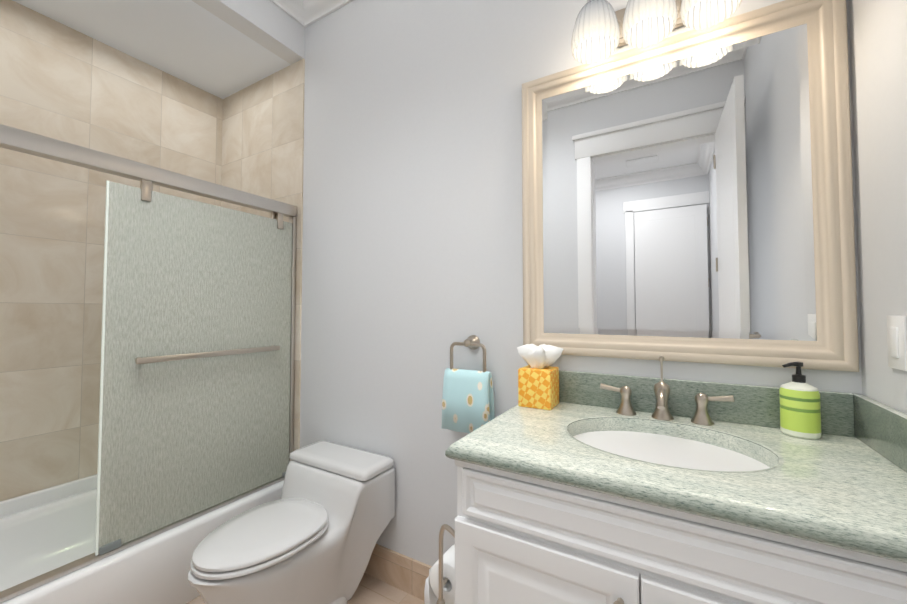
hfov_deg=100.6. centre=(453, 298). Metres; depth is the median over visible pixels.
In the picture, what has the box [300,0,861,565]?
wall
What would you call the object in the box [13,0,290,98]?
ceiling
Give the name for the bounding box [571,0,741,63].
sconce
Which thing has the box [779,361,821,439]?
soap bottle
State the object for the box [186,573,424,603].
floor
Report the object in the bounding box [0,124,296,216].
track
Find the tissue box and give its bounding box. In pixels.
[517,344,562,409]
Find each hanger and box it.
[140,179,152,201]
[270,212,282,228]
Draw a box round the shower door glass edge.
[95,180,108,555]
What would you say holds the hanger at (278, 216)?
hanging from the track at (22, 141)
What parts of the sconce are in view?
lamp shade, lamp shade, lamp shade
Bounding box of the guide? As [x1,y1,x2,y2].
[99,472,285,554]
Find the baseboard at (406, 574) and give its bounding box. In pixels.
[364,544,431,600]
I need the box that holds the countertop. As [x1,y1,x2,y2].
[445,402,906,562]
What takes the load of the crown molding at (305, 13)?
attached to the wall at (412, 256)
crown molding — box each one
[270,0,300,13]
[288,0,352,27]
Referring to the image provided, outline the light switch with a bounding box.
[886,315,906,370]
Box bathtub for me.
[0,474,283,603]
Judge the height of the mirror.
1.040 m
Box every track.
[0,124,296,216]
[0,477,284,602]
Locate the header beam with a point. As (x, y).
(269, 25)
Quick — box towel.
[442,368,494,432]
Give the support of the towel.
hanging from the towel ring
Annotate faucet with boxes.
[600,356,734,425]
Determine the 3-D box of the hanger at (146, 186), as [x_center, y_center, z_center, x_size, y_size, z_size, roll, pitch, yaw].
[-1.259,-0.443,1.545,0.040,0.095,0.049,-1,-2,30]
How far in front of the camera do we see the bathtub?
1.63 m
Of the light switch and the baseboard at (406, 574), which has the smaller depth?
the light switch
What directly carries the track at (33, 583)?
on the bathtub
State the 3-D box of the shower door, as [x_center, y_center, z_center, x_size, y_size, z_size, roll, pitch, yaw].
[-1.122,0.261,1.759,0.030,1.392,0.801,-1,-2,30]
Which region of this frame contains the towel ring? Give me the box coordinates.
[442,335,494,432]
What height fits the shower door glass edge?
1.392 m
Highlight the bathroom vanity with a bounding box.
[445,356,906,603]
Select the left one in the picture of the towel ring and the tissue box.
the towel ring
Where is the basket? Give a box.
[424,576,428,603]
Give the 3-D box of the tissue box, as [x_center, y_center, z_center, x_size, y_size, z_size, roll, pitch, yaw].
[0.306,0.266,1.314,0.157,0.211,0.113,-1,-2,30]
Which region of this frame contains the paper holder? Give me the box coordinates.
[429,524,454,603]
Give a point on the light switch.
(897, 339)
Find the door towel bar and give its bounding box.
[135,345,279,363]
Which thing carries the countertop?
on the bathroom vanity
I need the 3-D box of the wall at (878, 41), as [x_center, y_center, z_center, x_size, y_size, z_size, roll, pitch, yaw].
[0.673,-0.234,0.219,0.100,3.000,1.750,-1,-2,30]
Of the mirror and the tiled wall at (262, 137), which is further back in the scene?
the tiled wall at (262, 137)
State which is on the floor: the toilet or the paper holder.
the toilet
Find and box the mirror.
[522,0,858,371]
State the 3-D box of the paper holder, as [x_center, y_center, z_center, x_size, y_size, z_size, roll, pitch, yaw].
[0.006,0.768,1.088,0.145,0.290,0.174,-1,-2,30]
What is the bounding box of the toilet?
[188,441,394,603]
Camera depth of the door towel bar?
1.67 m
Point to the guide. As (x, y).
(109, 547)
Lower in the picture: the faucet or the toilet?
the toilet
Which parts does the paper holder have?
arm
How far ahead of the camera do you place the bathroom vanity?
0.80 m
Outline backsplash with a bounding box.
[559,370,854,436]
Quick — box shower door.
[98,181,291,553]
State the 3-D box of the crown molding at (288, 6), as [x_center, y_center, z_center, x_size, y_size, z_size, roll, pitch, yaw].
[-1.216,-1.638,1.429,0.112,0.115,1.380,-1,-2,30]
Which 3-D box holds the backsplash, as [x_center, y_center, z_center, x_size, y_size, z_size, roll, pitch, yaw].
[0.657,0.312,1.209,0.896,0.112,0.021,-1,-2,30]
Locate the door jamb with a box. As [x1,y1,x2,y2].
[289,217,295,461]
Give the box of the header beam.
[192,0,304,64]
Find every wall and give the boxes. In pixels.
[0,0,222,500]
[221,58,304,450]
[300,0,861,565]
[849,0,906,413]
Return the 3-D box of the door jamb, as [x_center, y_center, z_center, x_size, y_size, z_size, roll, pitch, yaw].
[-0.915,0.255,2.115,0.044,1.431,0.020,-1,-2,30]
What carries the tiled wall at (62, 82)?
attached to the wall

